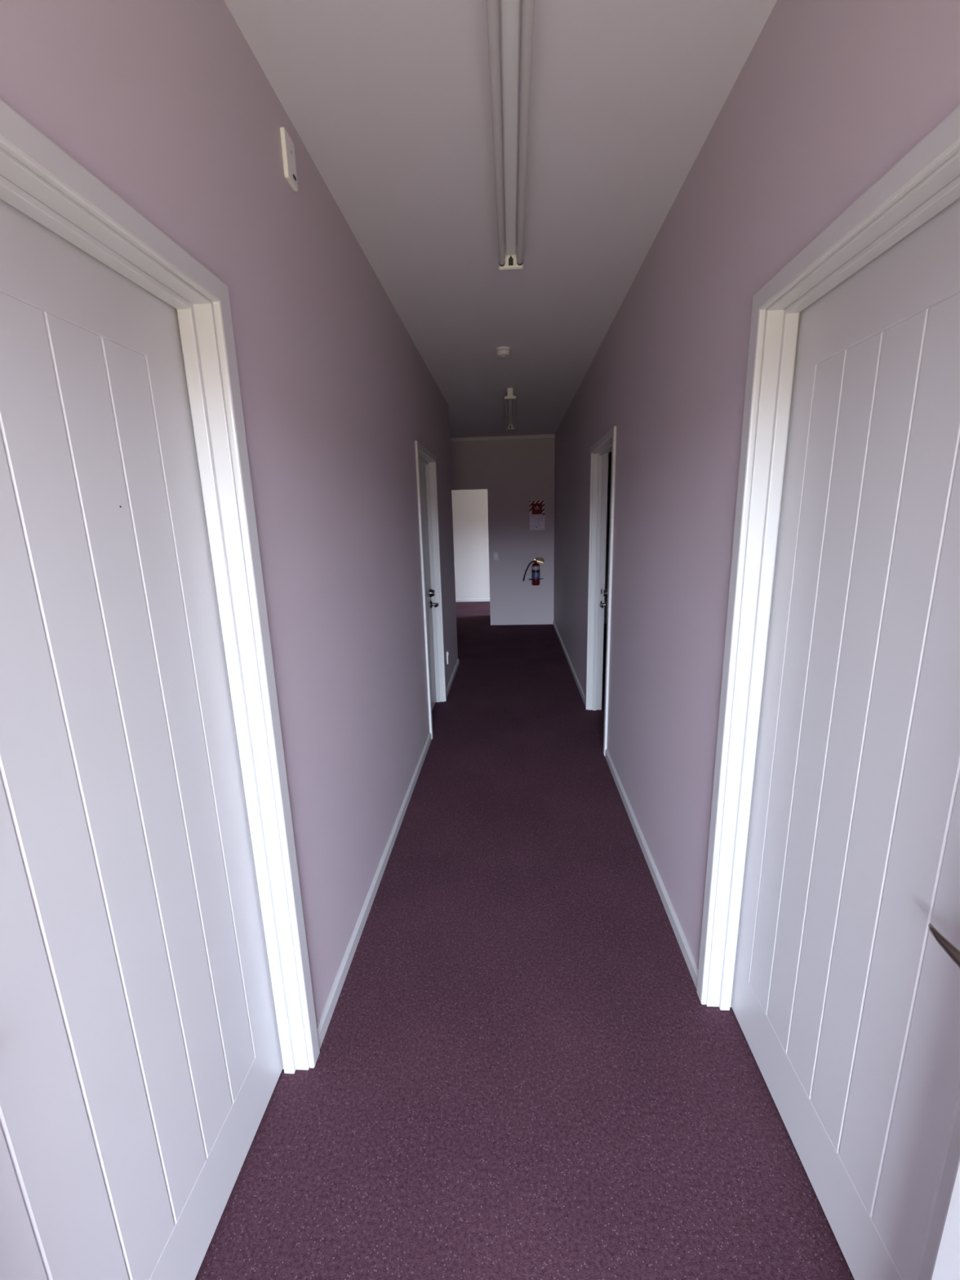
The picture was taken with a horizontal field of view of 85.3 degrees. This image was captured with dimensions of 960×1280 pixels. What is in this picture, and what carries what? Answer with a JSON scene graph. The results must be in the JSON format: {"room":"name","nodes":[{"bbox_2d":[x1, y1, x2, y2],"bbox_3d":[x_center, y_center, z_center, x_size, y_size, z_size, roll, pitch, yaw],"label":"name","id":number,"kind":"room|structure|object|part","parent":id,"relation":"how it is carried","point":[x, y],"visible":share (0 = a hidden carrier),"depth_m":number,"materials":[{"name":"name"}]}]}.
{"room":"office corridor","nodes":[
{"label":"office corridor","id":0,"kind":"room"},
{"bbox_2d":[0,0,457,1026],"bbox_3d":[-0.527,-0.269,2.176,0.110,2.640,6.692,-1,13,4],"label":"wall","id":1,"kind":"structure","parent":0,"point":[167,104],"depth_m":1.51,"materials":[{"name":"purple paint"}]},
{"bbox_2d":[0,198,283,1279],"bbox_3d":[-0.614,0.374,0.863,0.085,1.962,0.861,-1,13,4],"label":"door","id":2,"kind":"structure","parent":1,"relation":"in","point":[141,1067],"depth_m":0.87,"materials":[{"name":"paint"}]},
{"bbox_2d":[0,98,319,1073],"bbox_3d":[-0.594,0.351,0.856,0.126,2.029,0.973,-1,13,4],"label":"door frame","id":3,"kind":"structure","parent":1,"relation":"attached to","point":[40,180],"depth_m":1.14,"materials":[{"name":"white paint"}]},
{"bbox_2d":[280,127,297,191],"bbox_3d":[-0.525,-1.323,1.437,0.014,0.116,0.068,-1,13,4],"label":"wall plate","id":4,"kind":"object","parent":1,"relation":"attached to","point":[287,144],"visible":1,"depth_m":1.42,"materials":[{"name":"white plastic"}]},
{"bbox_2d":[316,658,458,1049],"bbox_3d":[-0.361,0.716,3.632,0.012,0.058,4.287,-1,13,4],"label":"baseboard","id":5,"kind":"structure","parent":1,"relation":"attached to","point":[325,1019],"depth_m":2.07,"materials":[{"name":"white paint"}]},
{"bbox_2d":[419,461,438,710],"bbox_3d":[-0.413,-0.344,3.946,0.108,1.966,0.744,-1,13,4],"label":"door","id":6,"kind":"structure","parent":1,"relation":"in","point":[430,593],"depth_m":4.18,"materials":[{"name":"paint"}]},
{"bbox_3d":[-0.382,-0.291,4.276,0.051,0.062,0.058,-1,13,4],"label":"handle","id":7,"kind":"part","parent":6,"relation":"part of","materials":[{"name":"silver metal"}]},
{"bbox_2d":[414,440,446,739],"bbox_3d":[-0.408,-0.367,3.941,0.126,2.033,0.856,-1,13,4],"label":"door frame","id":8,"kind":"structure","parent":1,"relation":"attached to","point":[423,455],"depth_m":4.19,"materials":[{"name":"white paint"}]},
{"bbox_2d":[446,649,448,664],"bbox_3d":[-0.293,0.158,4.785,0.016,0.118,0.072,-1,13,4],"label":"power outlet","id":9,"kind":"object","parent":1,"relation":"attached to","point":[447,651],"visible":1,"depth_m":4.76,"materials":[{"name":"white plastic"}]},
{"bbox_2d":[451,488,489,599],"bbox_3d":[0.591,-2.049,9.761,5.200,2.640,0.110,-1,13,4],"label":"wall","id":10,"kind":"structure","parent":0,"point":[469,507],"depth_m":9.80,"materials":[{"name":"white paint"}]},
{"bbox_2d":[455,598,489,601],"bbox_3d":[0.622,-0.778,9.992,5.200,0.058,0.012,-1,13,4],"label":"baseboard","id":11,"kind":"structure","parent":10,"relation":"attached to","point":[462,599],"depth_m":10.03,"materials":[{"name":"white paint"}]},
{"bbox_2d":[223,0,777,438],"bbox_3d":[0.225,-2.113,3.986,5.420,0.100,11.354,-1,13,4],"label":"ceiling","id":12,"kind":"structure","parent":0,"point":[389,100],"depth_m":1.60,"materials":[{"name":"paint"}]},
{"bbox_2d":[496,346,511,357],"bbox_3d":[0.157,-1.919,3.483,0.100,0.048,0.100,-1,13,4],"label":"smoke detector","id":13,"kind":"object","parent":12,"relation":"attached to","point":[504,351],"visible":1,"depth_m":3.45,"materials":[{"name":"plastic"}]},
{"bbox_2d":[485,0,534,270],"bbox_3d":[0.085,-1.429,1.452,0.102,0.087,1.500,-1,13,4],"label":"ceiling light","id":14,"kind":"object","parent":12,"relation":"attached to","point":[509,10],"visible":1,"depth_m":1.38,"materials":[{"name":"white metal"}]},
{"bbox_2d":[508,255,513,265],"bbox_3d":[0.128,-1.577,2.165,0.019,0.037,0.003,-1,13,4],"label":"socket","id":15,"kind":"object","parent":14,"relation":"attached to","point":[510,257],"depth_m":2.16,"materials":[{"name":"plastic"}]},
{"bbox_2d":[504,387,515,429],"bbox_3d":[0.309,-2.323,5.303,0.102,0.087,1.600,-1,13,4],"label":"batten","id":16,"kind":"object","parent":12,"relation":"attached to","point":[509,399],"visible":1,"depth_m":5.08,"materials":[{"name":"white metal"}]},
{"bbox_2d":[195,601,854,1279],"bbox_3d":[0.297,0.536,4.598,5.420,0.060,11.354,-1,13,4],"label":"floor","id":17,"kind":"structure","parent":0,"point":[522,1071],"depth_m":1.47,"materials":[{"name":"carpet"}]},
{"bbox_2d":[449,438,611,625],"bbox_3d":[0.455,-1.523,7.497,5.200,2.640,0.110,-1,13,4],"label":"wall","id":18,"kind":"structure","parent":0,"point":[514,473],"depth_m":7.38,"materials":[{"name":"paint"}]},
{"bbox_2d":[493,551,498,560],"bbox_3d":[0.231,-1.208,7.520,0.074,0.118,0.015,-1,13,4],"label":"light switch","id":19,"kind":"object","parent":18,"relation":"attached to","point":[495,554],"visible":1,"depth_m":7.52,"materials":[{"name":"white plastic"}]},
{"bbox_2d":[449,434,555,442],"bbox_3d":[-0.580,-2.757,7.205,3.204,0.050,0.022,-1,13,4],"label":"crown molding","id":20,"kind":"structure","parent":18,"relation":"attached to","point":[542,436],"depth_m":7.15,"materials":[{"name":"paint"}]},
{"bbox_2d":[528,500,544,529],"bbox_3d":[0.805,-1.759,7.362,0.212,0.398,0.005,-1,13,4],"label":"fire extinguisher sign","id":21,"kind":"object","parent":18,"relation":"attached to","point":[536,508],"visible":1,"depth_m":7.36,"materials":[{"name":"white plastic"}]},
{"bbox_3d":[0.802,-1.847,7.341,0.144,0.150,0.001,-1,13,4],"label":"red panel","id":22,"kind":"part","parent":21,"relation":"part of","materials":[{"name":"red plastic"}]},
{"bbox_3d":[0.810,-1.675,7.381,0.166,0.197,0.001,-1,13,4],"label":"print panel","id":23,"kind":"part","parent":21,"relation":"part of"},
{"bbox_3d":[0.805,-0.944,7.483,0.208,0.260,0.138,-1,13,4],"label":"bracket","id":24,"kind":"object","parent":18,"relation":"attached to","visible":0},
{"bbox_2d":[522,556,543,585],"bbox_3d":[0.764,-0.986,7.469,0.307,0.402,0.117,-1,13,4],"label":"fire extinguisher","id":25,"kind":"object","parent":24,"relation":"attached to","point":[535,566],"visible":1,"depth_m":7.42,"materials":[{"name":"red metal"}]},
{"bbox_3d":[0.857,-1.139,7.429,0.112,0.067,0.024,-1,13,4],"label":"squeeze lever","id":26,"kind":"part","parent":25,"relation":"part of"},
{"bbox_2d":[553,0,959,967],"bbox_3d":[0.851,-0.524,3.121,0.110,2.640,8.806,-1,13,4],"label":"wall","id":27,"kind":"structure","parent":0,"point":[828,96],"depth_m":1.66,"materials":[{"name":"purple paint"}]},
{"bbox_2d":[585,426,616,755],"bbox_3d":[0.876,-0.329,3.624,0.126,2.033,0.910,-1,13,4],"label":"door frame","id":28,"kind":"structure","parent":27,"relation":"attached to","point":[600,451],"depth_m":3.92,"materials":[{"name":"white paint"}]},
{"bbox_2d":[599,589,607,608],"bbox_3d":[0.916,-0.307,3.627,0.108,1.966,0.798,0,13,8],"label":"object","id":29,"kind":"structure","parent":27,"relation":"in","point":[605,592],"depth_m":3.95,"materials":[{"name":"metal"}]},
{"bbox_3d":[0.955,-0.268,3.980,0.051,0.062,0.058,0,13,8],"label":"handle","id":30,"kind":"part","parent":29,"relation":"part of","materials":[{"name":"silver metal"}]},
{"bbox_2d":[552,620,698,990],"bbox_3d":[0.902,0.436,4.697,0.012,0.058,6.145,-1,13,4],"label":"baseboard","id":31,"kind":"structure","parent":27,"relation":"attached to","point":[688,956],"depth_m":2.27,"materials":[{"name":"white paint"}]},
{"bbox_2d":[696,104,959,1279],"bbox_3d":[0.720,0.268,1.028,0.126,2.044,0.936,-1,13,4],"label":"door frame","id":32,"kind":"structure","parent":27,"relation":"attached to","point":[925,181],"depth_m":1.29,"materials":[{"name":"white paint"}]},
{"bbox_2d":[730,197,959,1279],"bbox_3d":[0.742,0.291,1.032,0.085,1.977,0.824,-1,13,4],"label":"door","id":33,"kind":"structure","parent":27,"relation":"in","point":[846,997],"depth_m":0.99,"materials":[{"name":"paint"}]},
{"bbox_3d":[0.691,0.457,0.758,0.014,0.025,0.114,0,13,5],"label":"lever","id":34,"kind":"part","parent":33,"relation":"part of","materials":[{"name":"brown metal"}]}
]}

